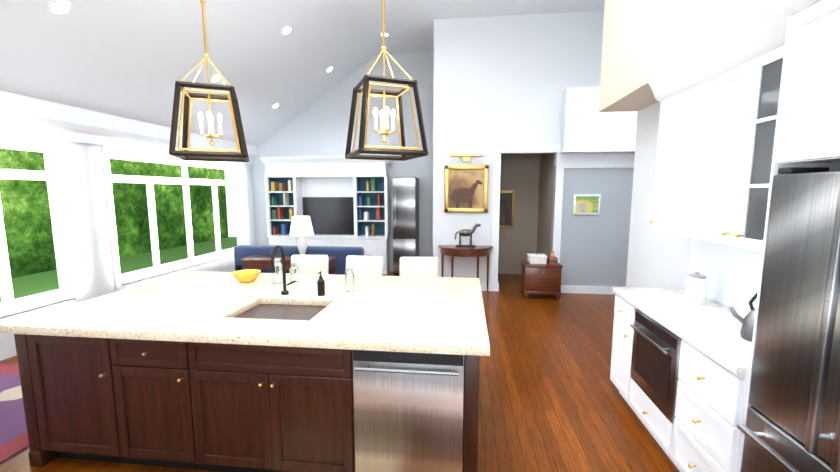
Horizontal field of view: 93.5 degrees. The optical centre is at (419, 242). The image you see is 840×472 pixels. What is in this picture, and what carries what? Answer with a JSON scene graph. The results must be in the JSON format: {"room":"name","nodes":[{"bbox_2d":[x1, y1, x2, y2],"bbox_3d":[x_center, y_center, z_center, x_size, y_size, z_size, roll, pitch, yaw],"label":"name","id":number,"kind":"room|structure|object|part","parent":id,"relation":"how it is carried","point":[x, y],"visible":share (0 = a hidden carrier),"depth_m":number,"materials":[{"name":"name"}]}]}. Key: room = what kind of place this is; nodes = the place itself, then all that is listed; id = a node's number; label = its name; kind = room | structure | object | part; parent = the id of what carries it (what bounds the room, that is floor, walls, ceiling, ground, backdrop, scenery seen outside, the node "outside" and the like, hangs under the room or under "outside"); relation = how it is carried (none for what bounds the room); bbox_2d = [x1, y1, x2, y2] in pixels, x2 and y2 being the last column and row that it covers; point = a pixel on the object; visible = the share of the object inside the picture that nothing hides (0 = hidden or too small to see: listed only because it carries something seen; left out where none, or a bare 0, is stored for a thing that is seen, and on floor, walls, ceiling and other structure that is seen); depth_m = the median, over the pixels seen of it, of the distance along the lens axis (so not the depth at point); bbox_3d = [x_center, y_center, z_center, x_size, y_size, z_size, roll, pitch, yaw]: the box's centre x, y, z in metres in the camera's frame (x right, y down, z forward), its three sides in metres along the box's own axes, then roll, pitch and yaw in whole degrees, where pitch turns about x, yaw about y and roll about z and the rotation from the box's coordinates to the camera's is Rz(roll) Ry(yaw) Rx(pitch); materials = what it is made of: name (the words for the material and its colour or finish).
{"room":"kitchen","nodes":[
{"label":"kitchen","id":0,"kind":"room"},
{"bbox_2d":[0,133,255,360],"bbox_3d":[-4.426,-0.085,3.371,0.200,2.720,11.400,1,7,7],"label":"wall","id":1,"kind":"structure","parent":0,"point":[90,208],"depth_m":4.97,"materials":[{"name":"white paint"}]},
{"bbox_2d":[0,133,248,316],"bbox_3d":[-4.079,-0.400,5.929,0.202,1.880,5.180,1,7,7],"label":"window frames","id":2,"kind":"structure","parent":1,"relation":"in","point":[8,300],"depth_m":5.17,"materials":[{"name":"white wood"}]},
{"bbox_2d":[0,91,257,164],"bbox_3d":[-3.948,-1.532,5.769,0.159,0.386,5.798,1,7,7],"label":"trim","id":3,"kind":"structure","parent":1,"relation":"attached to","point":[22,115],"depth_m":4.78,"materials":[{"name":"white wood"}]},
{"bbox_2d":[0,0,604,146],"bbox_3d":[0.025,-2.204,2.634,9.250,2.289,11.700,1,7,7],"label":"ceiling","id":4,"kind":"structure","parent":0,"point":[134,59],"depth_m":5.22,"materials":[{"name":"white paint"}]},
{"bbox_2d":[48,0,71,14],"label":"recessed light","id":5,"kind":"object","parent":4,"relation":"in","point":[59,7],"depth_m":3.47,"materials":[{"name":"white"}]},
{"bbox_2d":[169,0,248,161],"bbox_3d":[-1.456,-1.859,2.617,0.456,2.567,0.456,-3,8,-21],"label":"pendant lantern","id":6,"kind":"object","parent":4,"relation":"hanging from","point":[185,153],"visible":1,"depth_m":2.65,"materials":[{"name":"brown metal"}]},
{"bbox_2d":[210,74,221,82],"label":"recessed light","id":7,"kind":"object","parent":4,"relation":"in","point":[215,78],"depth_m":5.64,"materials":[{"name":"white"}]},
{"bbox_2d":[271,103,279,108],"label":"recessed light","id":8,"kind":"object","parent":4,"relation":"in","point":[275,105],"depth_m":7.41,"materials":[{"name":"white"}]},
{"bbox_2d":[281,26,291,34],"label":"recessed light","id":9,"kind":"object","parent":4,"relation":"in","point":[286,30],"depth_m":5.63,"materials":[{"name":"white"}]},
{"bbox_2d":[326,66,333,72],"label":"recessed light","id":10,"kind":"object","parent":4,"relation":"in","point":[329,69],"depth_m":7.41,"materials":[{"name":"white"}]},
{"bbox_2d":[345,0,427,160],"bbox_3d":[-0.234,-1.842,2.477,0.456,2.567,0.456,-3,8,-21],"label":"pendant lantern","id":11,"kind":"object","parent":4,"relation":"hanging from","point":[366,92],"visible":1,"depth_m":2.53,"materials":[{"name":"brown metal"}]},
{"bbox_2d":[0,271,678,471],"bbox_3d":[-0.166,1.389,2.961,10.000,0.100,12.000,1,7,7],"label":"floor","id":12,"kind":"structure","parent":0,"point":[551,398],"depth_m":3.26,"materials":[{"name":"brown wood"}]},
{"bbox_2d":[0,364,28,462],"bbox_3d":[-3.527,1.392,2.490,1.730,0.011,2.700,1,7,7],"label":"dining rug","id":13,"kind":"object","parent":12,"relation":"on","point":[13,436],"visible":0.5,"depth_m":3.02,"materials":[{"name":"purple carpet"}]},
{"bbox_2d":[0,301,483,471],"bbox_3d":[-0.978,0.890,2.994,2.776,0.880,1.596,1,7,7],"label":"kitchen island","id":14,"kind":"object","parent":12,"relation":"on","point":[217,371],"depth_m":2.26,"materials":[{"name":"brown wood"}]},
{"bbox_2d":[0,271,303,340],"bbox_3d":[-1.790,0.417,3.067,1.220,0.050,1.640,1,7,7],"label":"island countertop","id":15,"kind":"structure","parent":14,"relation":"on","point":[177,305],"depth_m":2.66,"materials":[{"name":"beige stone"}]},
{"bbox_2d":[232,269,260,282],"bbox_3d":[-1.521,0.297,3.467,0.240,0.085,0.240,1,7,7],"label":"bowl","id":16,"kind":"object","parent":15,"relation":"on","point":[247,275],"visible":1,"depth_m":3.43,"materials":[{"name":"yellow ceramic"}]},
{"bbox_2d":[272,258,282,283],"bbox_3d":[-1.227,0.238,3.395,0.090,0.220,0.090,1,7,7],"label":"glass jar","id":17,"kind":"object","parent":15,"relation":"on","point":[277,276],"visible":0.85,"depth_m":3.36,"materials":[{"name":"white"}]},
{"bbox_2d":[188,274,363,344],"bbox_3d":[-0.901,0.430,2.965,0.570,0.050,1.640,1,7,7],"label":"island countertop","id":18,"kind":"structure","parent":14,"relation":"on","point":[277,330],"depth_m":2.40,"materials":[{"name":"beige stone"}]},
{"bbox_2d":[271,245,295,292],"bbox_3d":[-1.015,0.215,2.932,0.120,0.382,0.214,1,7,7],"label":"faucet","id":19,"kind":"object","parent":18,"relation":"on","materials":[{"name":"black metal"}]},
{"bbox_2d":[289,262,298,281],"bbox_3d":[-1.099,0.256,3.454,0.080,0.170,0.080,1,7,7],"label":"glass jar","id":20,"kind":"object","parent":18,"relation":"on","point":[294,271],"visible":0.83,"depth_m":3.42,"materials":[{"name":"white"}]},
{"bbox_2d":[317,271,324,295],"bbox_3d":[-0.752,0.308,2.982,0.056,0.185,0.078,1,7,7],"label":"soap dispenser","id":21,"kind":"object","parent":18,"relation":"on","point":[321,286],"visible":1,"depth_m":2.98,"materials":[{"name":"brown metal"}]},
{"bbox_2d":[288,275,489,355],"bbox_3d":[-0.084,0.442,2.871,1.074,0.050,1.640,1,7,7],"label":"island countertop","id":22,"kind":"structure","parent":14,"relation":"on","point":[381,312],"depth_m":2.47,"materials":[{"name":"beige stone"}]},
{"bbox_2d":[345,267,354,291],"bbox_3d":[-0.554,0.288,3.120,0.070,0.190,0.070,1,7,7],"label":"glass jar","id":23,"kind":"object","parent":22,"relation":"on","point":[349,279],"visible":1,"depth_m":3.10,"materials":[{"name":"white"}]},
{"bbox_2d":[241,255,336,274],"bbox_3d":[-1.895,0.596,5.781,1.300,0.760,0.360,1,7,7],"label":"table","id":24,"kind":"object","parent":12,"relation":"on","point":[258,262],"visible":0.42,"depth_m":5.65,"materials":[{"name":"brown wood"}]},
{"bbox_2d":[289,216,313,254],"bbox_3d":[-1.696,-0.076,5.673,0.340,0.600,0.340,1,7,7],"label":"table lamp","id":25,"kind":"object","parent":24,"relation":"on","point":[301,226],"visible":0.79,"depth_m":5.55,"materials":[{"name":"white ceramic"}]},
{"bbox_2d":[234,245,371,274],"bbox_3d":[-1.837,0.446,6.486,2.050,0.880,0.900,1,7,7],"label":"sofa","id":26,"kind":"object","parent":12,"relation":"on","point":[341,253],"visible":0.19,"depth_m":6.01,"materials":[{"name":"blue fabric"}]},
{"bbox_2d":[291,255,328,273],"bbox_3d":[-1.208,0.668,4.159,0.440,1.030,0.482,0,7,3],"label":"bar stool","id":27,"kind":"object","parent":12,"relation":"on","point":[311,264],"visible":0.17,"depth_m":4.26,"materials":[{"name":"white fabric"}]},
{"bbox_2d":[260,156,391,273],"bbox_3d":[-1.952,-0.576,8.382,2.680,2.430,0.427,1,7,7],"label":"bookcase","id":28,"kind":"object","parent":12,"relation":"on","point":[326,193],"visible":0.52,"depth_m":8.38,"materials":[{"name":"white wood"}]},
{"bbox_2d":[271,178,381,235],"bbox_3d":[-1.994,-0.757,8.411,2.346,1.199,0.180,1,7,7],"label":"books","id":29,"kind":"object","parent":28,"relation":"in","point":[278,213],"visible":0.94,"depth_m":8.39,"materials":[{"name":"multicoloured paper"}]},
{"bbox_2d":[346,255,382,275],"bbox_3d":[-0.628,0.676,4.092,0.440,1.030,0.482,1,7,10],"label":"bar stool","id":30,"kind":"object","parent":12,"relation":"on","point":[366,265],"visible":0.17,"depth_m":4.19,"materials":[{"name":"white fabric"}]},
{"bbox_2d":[393,177,418,275],"bbox_3d":[-0.285,-0.326,8.118,0.460,2.000,0.626,1,7,7],"label":"refrigerator","id":31,"kind":"object","parent":12,"relation":"on","point":[405,216],"visible":0.94,"depth_m":7.85,"materials":[{"name":"grey metal"}]},
{"bbox_2d":[399,257,437,276],"bbox_3d":[-0.017,0.685,4.022,0.440,1.030,0.482,0,7,2],"label":"bar stool","id":32,"kind":"object","parent":12,"relation":"on","point":[419,266],"visible":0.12,"depth_m":4.13,"materials":[{"name":"white fabric"}]},
{"bbox_2d":[438,245,492,291],"bbox_3d":[0.759,0.468,6.654,0.940,0.795,0.470,1,7,7],"label":"console table","id":33,"kind":"object","parent":12,"relation":"on","point":[477,251],"visible":0.88,"depth_m":6.53,"materials":[{"name":"brown wood"}]},
{"bbox_2d":[455,224,480,246],"bbox_3d":[0.799,-0.139,6.607,0.434,0.415,0.110,1,7,7],"label":"statue","id":34,"kind":"object","parent":33,"relation":"on","point":[465,232],"visible":1,"depth_m":6.58,"materials":[{"name":"black metal"}]},
{"bbox_2d":[433,16,503,290],"bbox_3d":[0.808,-1.424,6.843,1.170,4.500,0.420,1,7,7],"label":"wall","id":35,"kind":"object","parent":12,"relation":"on","point":[468,85],"visible":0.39,"depth_m":6.56,"materials":[{"name":"white paint"}]},
{"bbox_2d":[444,165,488,212],"bbox_3d":[0.783,-0.910,6.689,0.740,0.800,0.042,1,7,7],"label":"framed picture","id":36,"kind":"object","parent":35,"relation":"attached to","point":[465,188],"visible":1,"depth_m":6.68},
{"bbox_2d":[450,154,482,160],"bbox_3d":[0.775,-1.416,6.559,0.540,0.116,0.180,1,7,7],"label":"picture light","id":37,"kind":"object","parent":35,"relation":"attached to","point":[466,157],"visible":1,"depth_m":6.48,"materials":[{"name":"gold metal"}]},
{"bbox_2d":[520,260,562,299],"bbox_3d":[1.984,0.607,6.508,0.590,0.555,0.470,1,7,7],"label":"chest","id":38,"kind":"object","parent":12,"relation":"on","point":[540,279],"visible":1,"depth_m":6.29,"materials":[{"name":"brown wood"}]},
{"bbox_2d":[527,251,557,264],"bbox_3d":[1.998,0.229,6.459,0.450,0.203,0.300,1,7,7],"label":"decor","id":39,"kind":"object","parent":38,"relation":"on","point":[535,258],"visible":1,"depth_m":6.34,"materials":[{"name":"white"}]},
{"bbox_2d":[610,296,625,395],"bbox_3d":[1.881,0.875,3.114,0.578,0.880,0.400,1,7,7],"label":"base cabinet","id":40,"kind":"object","parent":12,"relation":"on","point":[618,354],"depth_m":3.21,"materials":[{"name":"white wood"}]},
{"bbox_2d":[622,304,673,452],"bbox_3d":[1.826,0.935,2.644,0.578,0.880,0.685,1,7,7],"label":"base cabinet","id":41,"kind":"object","parent":12,"relation":"on","point":[648,364],"depth_m":2.66,"materials":[{"name":"white wood"}]},
{"bbox_2d":[666,336,752,471],"bbox_3d":[1.758,1.010,2.056,0.578,0.880,0.509,1,7,7],"label":"base cabinet","id":42,"kind":"object","parent":12,"relation":"on","point":[707,404],"depth_m":2.06,"materials":[{"name":"white wood"}]},
{"bbox_2d":[612,288,757,375],"bbox_3d":[1.811,0.488,2.511,0.592,0.040,1.549,1,7,7],"label":"countertop","id":43,"kind":"structure","parent":42,"relation":"on","point":[710,327],"depth_m":2.39,"materials":[{"name":"white stone"}]},
{"bbox_2d":[684,272,707,303],"bbox_3d":[1.979,0.315,2.829,0.130,0.220,0.128,1,7,7],"label":"canister","id":44,"kind":"object","parent":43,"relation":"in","point":[696,285],"visible":1,"depth_m":2.78,"materials":[{"name":"white ceramic"}]},
{"bbox_2d":[729,293,756,341],"bbox_3d":[1.804,0.387,2.116,0.180,0.258,0.244,-7,10,-43],"label":"kettle","id":45,"kind":"object","parent":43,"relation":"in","point":[747,328],"visible":0.27,"depth_m":2.11,"materials":[{"name":"silver metal"}]},
{"bbox_2d":[737,167,839,471],"bbox_3d":[1.650,0.644,1.285,0.613,1.800,0.890,1,7,7],"label":"fridge","id":46,"kind":"object","parent":12,"relation":"on","point":[793,420],"visible":0.98,"depth_m":1.50,"materials":[{"name":"grey metal"}]},
{"bbox_2d":[252,52,433,270],"bbox_3d":[0.637,-1.680,8.262,9.100,4.650,0.200,1,7,7],"label":"wall","id":47,"kind":"structure","parent":0,"point":[320,126],"depth_m":8.30,"materials":[{"name":"grey paint"}]},
{"bbox_2d":[498,11,637,286],"bbox_3d":[3.053,-1.357,6.322,3.450,4.500,0.450,1,7,7],"label":"wall","id":48,"kind":"structure","parent":0,"point":[551,77],"depth_m":6.15,"materials":[{"name":"grey paint"}]},
{"bbox_2d":[499,191,514,227],"bbox_3d":[1.746,-0.691,8.134,0.380,0.760,0.037,1,7,7],"label":"framed picture","id":49,"kind":"object","parent":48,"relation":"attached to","point":[505,216],"depth_m":8.11},
{"bbox_3d":[1.746,-0.691,8.136,0.380,0.760,0.033,1,7,7],"label":"picture in the hall","id":50,"kind":"part","parent":49,"relation":"part of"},
{"bbox_2d":[491,144,634,294],"bbox_3d":[2.989,-0.364,6.513,3.590,2.480,0.034,1,7,7],"label":"trim","id":51,"kind":"structure","parent":48,"relation":"attached to","point":[563,161],"depth_m":6.54,"materials":[{"name":"white wood"}]},
{"bbox_2d":[573,194,600,214],"bbox_3d":[2.746,-0.630,6.506,0.420,0.330,0.032,1,7,7],"label":"picture","id":52,"kind":"object","parent":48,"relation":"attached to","point":[586,204],"depth_m":6.49},
{"bbox_3d":[2.746,-0.630,6.508,0.420,0.330,0.028,1,7,7],"label":"picture","id":53,"kind":"part","parent":52,"relation":"part of"},
{"bbox_2d":[599,0,776,288],"bbox_3d":[3.112,-0.920,2.286,2.800,4.650,11.200,1,7,7],"label":"wall","id":54,"kind":"structure","parent":0,"point":[644,42],"depth_m":3.54,"materials":[{"name":"white paint"}]},
{"bbox_2d":[650,60,689,234],"bbox_3d":[1.996,-0.643,2.824,0.327,1.165,0.565,1,7,7],"label":"upper cabinet","id":55,"kind":"object","parent":54,"relation":"attached to","point":[673,88],"depth_m":2.90,"materials":[{"name":"white wood"}]},
{"bbox_2d":[678,4,839,255],"bbox_3d":[1.916,-0.555,2.130,0.327,1.165,1.084,1,7,7],"label":"upper cabinet","id":56,"kind":"object","parent":54,"relation":"attached to","point":[750,107],"depth_m":2.23,"materials":[{"name":"white wood"}]},
{"bbox_2d":[766,0,839,167],"bbox_3d":[1.693,-0.637,1.117,0.542,0.745,0.910,1,7,7],"label":"upper cabinet","id":57,"kind":"object","parent":54,"relation":"attached to","point":[805,132],"depth_m":1.50,"materials":[{"name":"white wood"}]},
{"label":"outside","id":58,"kind":"structure","parent":0,"visible":0},
{"bbox_2d":[0,149,227,277],"bbox_3d":[-9.484,-2.179,6.840,0.100,8.000,20.000,1,7,7],"label":"trees","id":59,"kind":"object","parent":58,"point":[27,225],"depth_m":11.91,"materials":[{"name":"green plant"}]},
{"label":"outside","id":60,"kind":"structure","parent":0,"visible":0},
{"bbox_2d":[0,237,236,301],"bbox_3d":[-6.757,1.084,6.937,5.190,0.100,20.000,1,7,7],"label":"lawn","id":61,"kind":"structure","parent":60,"point":[31,284],"depth_m":10.51,"materials":[{"name":"green plant"}]}
]}

